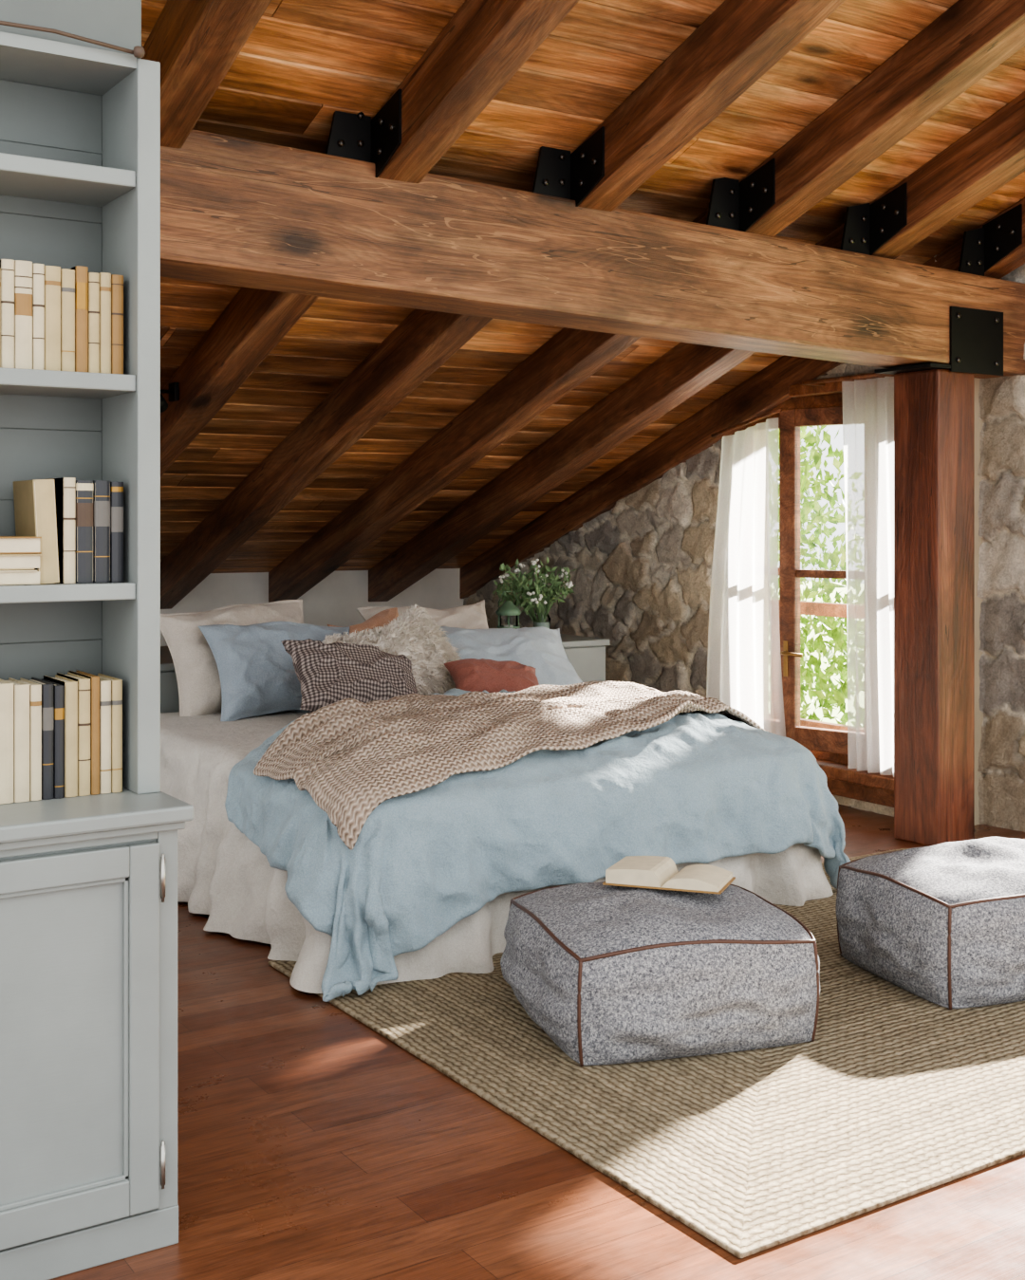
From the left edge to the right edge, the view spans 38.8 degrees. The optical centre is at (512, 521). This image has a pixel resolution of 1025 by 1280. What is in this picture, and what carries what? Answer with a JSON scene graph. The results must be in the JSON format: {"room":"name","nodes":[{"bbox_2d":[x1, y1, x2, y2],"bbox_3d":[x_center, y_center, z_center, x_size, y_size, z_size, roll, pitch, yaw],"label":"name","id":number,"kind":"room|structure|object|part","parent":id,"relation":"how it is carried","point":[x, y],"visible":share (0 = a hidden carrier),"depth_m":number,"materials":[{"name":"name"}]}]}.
{"room":"bedroom","nodes":[
{"label":"bedroom","id":0,"kind":"room"},
{"bbox_2d":[0,0,141,58],"bbox_3d":[-1.475,-1.349,2.605,1.585,0.823,0.225,0,0,-33],"label":"wall","id":1,"kind":"structure","parent":0,"point":[118,23],"depth_m":2.88,"materials":[{"name":"grey paint"}]},
{"bbox_2d":[160,568,463,646],"bbox_3d":[-2.674,0.862,8.743,6.100,1.076,0.120,0,0,-33],"label":"wall","id":2,"kind":"structure","parent":0,"point":[335,600],"depth_m":9.64,"materials":[{"name":"white paint"}]},
{"bbox_2d":[49,805,1024,1279],"bbox_3d":[-0.668,1.460,3.668,8.900,0.120,10.870,0,0,-33],"label":"floor","id":3,"kind":"structure","parent":0,"point":[312,1144],"depth_m":3.04,"materials":[{"name":"brown wood"}]},
{"bbox_2d":[0,31,193,1279],"bbox_3d":[-1.301,0.233,2.605,1.375,2.335,0.415,0,0,-33],"label":"bookcase","id":4,"kind":"object","parent":3,"relation":"on","point":[88,883],"visible":0.85,"depth_m":2.81,"materials":[{"name":"grey paint"}]},
{"bbox_3d":[-1.413,-0.181,2.761,1.278,1.457,0.012,0,0,-33],"label":"panel","id":5,"kind":"part","parent":4,"relation":"part of","materials":[{"name":"grey paint"}]},
{"bbox_2d":[0,259,123,804],"bbox_3d":[-1.342,0.018,2.668,1.235,1.057,0.165,0,0,-33],"label":"books","id":6,"kind":"object","parent":4,"relation":"in","point":[61,735],"visible":0.93,"depth_m":2.88,"materials":[{"name":"beige paper"}]},
{"bbox_2d":[0,20,145,57],"bbox_3d":[-1.060,-0.939,2.694,0.777,0.028,0.024,0,0,-33],"label":"hanging cord","id":7,"kind":"object","parent":4,"relation":"on","point":[139,51],"visible":1,"depth_m":2.84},
{"bbox_2d":[160,633,609,713],"bbox_3d":[-1.233,1.022,7.391,3.630,0.755,0.920,0,0,-33],"label":"base cabinet","id":8,"kind":"object","parent":3,"relation":"on","point":[586,655],"visible":0.06,"depth_m":7.88,"materials":[{"name":"grey paint"}]},
{"bbox_2d":[495,591,520,629],"bbox_3d":[-0.022,0.508,7.813,0.144,0.272,0.144,0,0,-33],"label":"lantern","id":9,"kind":"object","parent":8,"relation":"on","point":[508,608],"visible":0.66,"depth_m":7.78,"materials":[{"name":"green metal"}]},
{"bbox_2d":[492,556,576,629],"bbox_3d":[0.138,0.418,8.184,0.547,0.453,0.396,0,0,-33],"label":"flower vase","id":10,"kind":"object","parent":8,"relation":"on","point":[532,597],"visible":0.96,"depth_m":8.15,"materials":[{"name":"clear glass"}]},
{"bbox_2d":[268,848,1024,1258],"bbox_3d":[1.051,1.393,4.476,2.920,0.012,2.200,0,0,-33],"label":"jute rug","id":11,"kind":"object","parent":3,"relation":"on","point":[897,1094],"visible":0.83,"depth_m":3.53,"materials":[{"name":"beige wicker"}]},
{"bbox_2d":[160,710,832,993],"bbox_3d":[-0.269,1.109,5.841,2.299,0.554,2.511,0,0,-33],"label":"bed","id":12,"kind":"object","parent":11,"relation":"on","point":[220,876],"visible":0.18,"depth_m":5.17,"materials":[{"name":"white fabric"}]},
{"bbox_2d":[160,599,303,716],"bbox_3d":[-1.231,0.632,6.626,0.778,0.524,0.350,0,0,-44],"label":"pillow","id":13,"kind":"object","parent":12,"relation":"on","point":[195,667],"visible":0.44,"depth_m":6.42,"materials":[{"name":"beige fabric"}]},
{"bbox_2d":[197,620,349,721],"bbox_3d":[-1.001,0.667,6.459,0.745,0.451,0.360,0,0,-31],"label":"pillow","id":14,"kind":"object","parent":12,"relation":"on","point":[257,676],"visible":0.61,"depth_m":6.29,"materials":[{"name":"blue fabric"}]},
{"bbox_2d":[280,638,416,709],"bbox_3d":[-0.651,0.674,6.085,0.667,0.377,0.354,0,0,-33],"label":"cushion","id":15,"kind":"object","parent":12,"relation":"on","point":[323,671],"visible":0.72,"depth_m":5.99,"materials":[{"name":"fabric"}]},
{"bbox_2d":[327,607,398,634],"bbox_3d":[-0.643,0.598,6.866,0.228,0.371,0.418,0,0,43],"label":"cushion","id":16,"kind":"object","parent":12,"relation":"on","point":[380,619],"visible":0.15,"depth_m":6.86,"materials":[{"name":"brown fabric"}]},
{"bbox_2d":[321,604,462,689],"bbox_3d":[-0.482,0.639,6.517,0.450,0.516,0.723,0,0,38],"label":"cushion","id":17,"kind":"object","parent":12,"relation":"on","point":[413,635],"visible":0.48,"depth_m":6.46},
{"bbox_2d":[356,599,488,629],"bbox_3d":[-0.379,0.624,7.193,0.750,0.448,0.350,0,0,-28],"label":"pillow","id":18,"kind":"object","parent":12,"relation":"on","point":[471,616],"visible":0.24,"depth_m":7.21,"materials":[{"name":"beige fabric"}]},
{"bbox_2d":[443,658,537,687],"bbox_3d":[-0.076,0.714,6.435,0.452,0.220,0.247,0,0,-21],"label":"cushion","id":19,"kind":"object","parent":12,"relation":"on","point":[466,672],"visible":0.6,"depth_m":6.38,"materials":[{"name":"fabric"}]},
{"bbox_2d":[438,626,579,680],"bbox_3d":[-0.080,0.690,6.989,0.927,0.384,0.443,0,0,-26],"label":"pillow","id":20,"kind":"object","parent":12,"relation":"on","point":[541,648],"visible":0.33,"depth_m":6.94,"materials":[{"name":"blue fabric"}]},
{"bbox_2d":[221,684,848,1001],"bbox_3d":[-0.031,1.030,5.490,2.372,0.704,1.758,0,0,-33],"label":"duvet","id":21,"kind":"object","parent":12,"relation":"on","point":[691,785],"visible":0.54,"depth_m":4.68,"materials":[{"name":"blue fabric"}]},
{"bbox_2d":[253,675,773,839],"bbox_3d":[0.100,0.861,5.375,2.345,0.501,0.866,0,0,-41],"label":"throw blanket","id":22,"kind":"object","parent":21,"relation":"on","point":[351,750],"visible":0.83,"depth_m":4.87,"materials":[{"name":"fabric"}]},
{"bbox_2d":[500,881,819,1066],"bbox_3d":[0.398,1.204,4.096,0.819,0.363,0.797,0,0,-16],"label":"pouffe","id":23,"kind":"object","parent":11,"relation":"on","point":[612,974],"visible":0.94,"depth_m":3.79,"materials":[{"name":"grey fabric"}]},
{"bbox_2d":[602,855,735,894],"bbox_3d":[0.452,1.006,4.168,0.334,0.061,0.238,0,0,19],"label":"open book","id":24,"kind":"object","parent":23,"relation":"on","point":[652,872],"visible":1,"depth_m":4.10,"materials":[{"name":"beige paper"}]},
{"bbox_2d":[834,836,1024,1009],"bbox_3d":[1.456,1.191,4.506,0.827,0.389,0.716,0,0,-21],"label":"pouffe","id":25,"kind":"object","parent":11,"relation":"on","point":[943,923],"visible":1,"depth_m":4.23,"materials":[{"name":"grey fabric"}]},
{"bbox_2d":[893,369,974,846],"bbox_3d":[1.852,0.371,6.393,0.240,2.057,0.250,0,0,-33],"label":"wooden post","id":26,"kind":"object","parent":3,"relation":"on","point":[934,409],"visible":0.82,"depth_m":6.30,"materials":[{"name":"brown wood"}]},
{"bbox_2d":[873,306,1002,375],"bbox_3d":[1.886,-0.785,6.423,0.470,0.280,0.327,0,0,-33],"label":"plate","id":27,"kind":"object","parent":26,"relation":"on","point":[975,335],"visible":0.96,"depth_m":6.32,"materials":[{"name":"black metal"}]},
{"bbox_2d":[141,0,1024,573],"bbox_3d":[-0.719,-0.969,5.939,6.500,2.770,7.227,0,0,-33],"label":"ceiling","id":28,"kind":"structure","parent":0,"point":[304,62],"depth_m":5.50,"materials":[{"name":"brown wood"}]},
{"bbox_2d":[141,0,271,148],"bbox_3d":[-1.667,-0.820,5.255,0.155,2.798,7.185,0,0,-33],"label":"rafter","id":29,"kind":"object","parent":28,"relation":"attached to","point":[195,44],"visible":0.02,"depth_m":4.00,"materials":[{"name":"brown wood"}]},
{"bbox_2d":[160,0,579,476],"bbox_3d":[-0.981,-0.820,5.704,0.155,2.798,7.185,0,0,-33],"label":"rafter","id":30,"kind":"object","parent":28,"relation":"attached to","point":[485,43],"visible":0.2,"depth_m":4.58,"materials":[{"name":"brown wood"}]},
{"bbox_2d":[160,381,179,412],"bbox_3d":[-1.497,-0.532,6.233,0.126,0.136,0.117,0,0,-33],"label":"spotlight","id":31,"kind":"object","parent":30,"relation":"attached to","point":[174,387],"visible":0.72,"depth_m":6.24,"materials":[{"name":"black metal"}]},
{"bbox_2d":[160,0,845,609],"bbox_3d":[-0.311,-0.820,6.142,0.155,2.798,7.185,0,0,-33],"label":"rafter","id":32,"kind":"object","parent":28,"relation":"attached to","point":[740,41],"visible":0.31,"depth_m":5.89,"materials":[{"name":"brown wood"}]},
{"bbox_2d":[160,129,1024,378],"bbox_3d":[-0.227,-0.955,5.050,6.150,0.408,0.300,2,-1,-33],"label":"ceiling beam","id":33,"kind":"structure","parent":28,"relation":"attached to","point":[237,212],"depth_m":5.09,"materials":[{"name":"brown wood"}]},
{"bbox_2d":[268,0,1024,602],"bbox_3d":[0.358,-0.820,6.580,0.155,2.798,7.185,0,0,-33],"label":"rafter","id":34,"kind":"object","parent":28,"relation":"attached to","point":[969,40],"visible":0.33,"depth_m":5.51,"materials":[{"name":"brown wood"}]},
{"bbox_2d":[368,91,1024,601],"bbox_3d":[0.960,-0.820,6.974,0.155,2.798,7.185,0,0,-33],"label":"rafter","id":35,"kind":"object","parent":28,"relation":"attached to","point":[992,154],"visible":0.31,"depth_m":7.30,"materials":[{"name":"brown wood"}]},
{"bbox_2d":[459,197,1024,598],"bbox_3d":[1.563,-0.820,7.369,0.155,2.798,7.185,0,0,-33],"label":"rafter","id":36,"kind":"object","parent":28,"relation":"attached to","point":[767,389],"visible":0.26,"depth_m":8.27,"materials":[{"name":"brown wood"}]},
{"bbox_2d":[463,255,1024,832],"bbox_3d":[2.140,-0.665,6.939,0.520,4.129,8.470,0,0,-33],"label":"wall","id":37,"kind":"structure","parent":0,"point":[978,715],"depth_m":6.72,"materials":[{"name":"grey stone"}]},
{"bbox_2d":[735,412,779,702],"bbox_3d":[1.347,0.285,7.712,0.060,1.710,0.430,0,0,-33],"label":"window","id":38,"kind":"structure","parent":37,"relation":"in","point":[752,424],"depth_m":7.72,"materials":[{"name":"brown wood"}]},
{"bbox_2d":[726,392,889,770],"bbox_3d":[1.601,0.280,7.352,0.090,1.840,1.450,0,0,-33],"label":"frame","id":39,"kind":"object","parent":37,"relation":"attached to","point":[831,399],"visible":0.06,"depth_m":7.33,"materials":[{"name":"brown wood"}]},
{"bbox_2d":[779,406,881,754],"bbox_3d":[1.562,0.285,7.190,0.560,1.710,0.119,0,0,41],"label":"window","id":40,"kind":"structure","parent":37,"relation":"in","point":[790,420],"depth_m":7.33,"materials":[{"name":"brown wood"}]},
{"bbox_2d":[788,375,893,397],"bbox_3d":[1.697,-0.670,7.068,0.080,0.060,0.930,0,0,-33],"label":"lintel","id":41,"kind":"object","parent":37,"relation":"attached to","point":[799,390],"visible":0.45,"depth_m":7.28,"materials":[{"name":"brown wood"}]},
{"bbox_2d":[710,372,893,437],"bbox_3d":[1.468,-0.574,7.224,0.131,0.244,1.362,0,0,-33],"label":"curtain rod","id":42,"kind":"object","parent":41,"relation":"attached to","point":[821,381],"visible":0.86,"depth_m":7.12,"materials":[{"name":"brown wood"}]},
{"bbox_2d":[705,417,785,730],"bbox_3d":[1.190,0.280,7.567,0.084,1.620,0.620,0,0,-33],"label":"curtain","id":43,"kind":"object","parent":42,"relation":"hanging from","point":[728,678],"visible":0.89,"depth_m":7.52,"materials":[{"name":"white fabric"}]},
{"bbox_2d":[841,376,893,777],"bbox_3d":[1.684,0.250,6.796,0.071,1.840,0.370,0,0,-33],"label":"curtain","id":44,"kind":"object","parent":42,"relation":"hanging from","point":[875,402],"visible":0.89,"depth_m":6.80,"materials":[{"name":"white fabric"}]},
{"bbox_2d":[822,760,893,807],"bbox_3d":[1.546,1.275,7.316,0.200,0.150,1.550,0,0,-33],"label":"sill","id":45,"kind":"structure","parent":37,"relation":"attached to","point":[877,788],"depth_m":7.00,"materials":[{"name":"brown wood"}]},
{"label":"outside","id":46,"kind":"structure","parent":0,"visible":0},
{"bbox_2d":[778,581,864,724],"bbox_3d":[9.039,1.800,19.061,24.000,0.200,38.000,0,0,-33],"label":"ground","id":47,"kind":"structure","parent":46,"point":[818,712],"depth_m":17.32,"materials":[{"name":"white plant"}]},
{"bbox_2d":[771,599,860,732],"bbox_3d":[1.631,1.100,9.433,0.080,1.200,6.000,0,0,-33],"label":"balcony railing","id":48,"kind":"object","parent":47,"relation":"on","point":[814,608],"visible":0.02,"depth_m":8.96,"materials":[{"name":"brown wood"}]},
{"bbox_2d":[768,426,864,724],"bbox_3d":[2.104,-0.255,12.618,3.726,4.773,8.282,0,0,-15],"label":"trees","id":49,"kind":"object","parent":47,"relation":"on","point":[836,631],"visible":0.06,"depth_m":11.40,"materials":[{"name":"green plant"}]}
]}

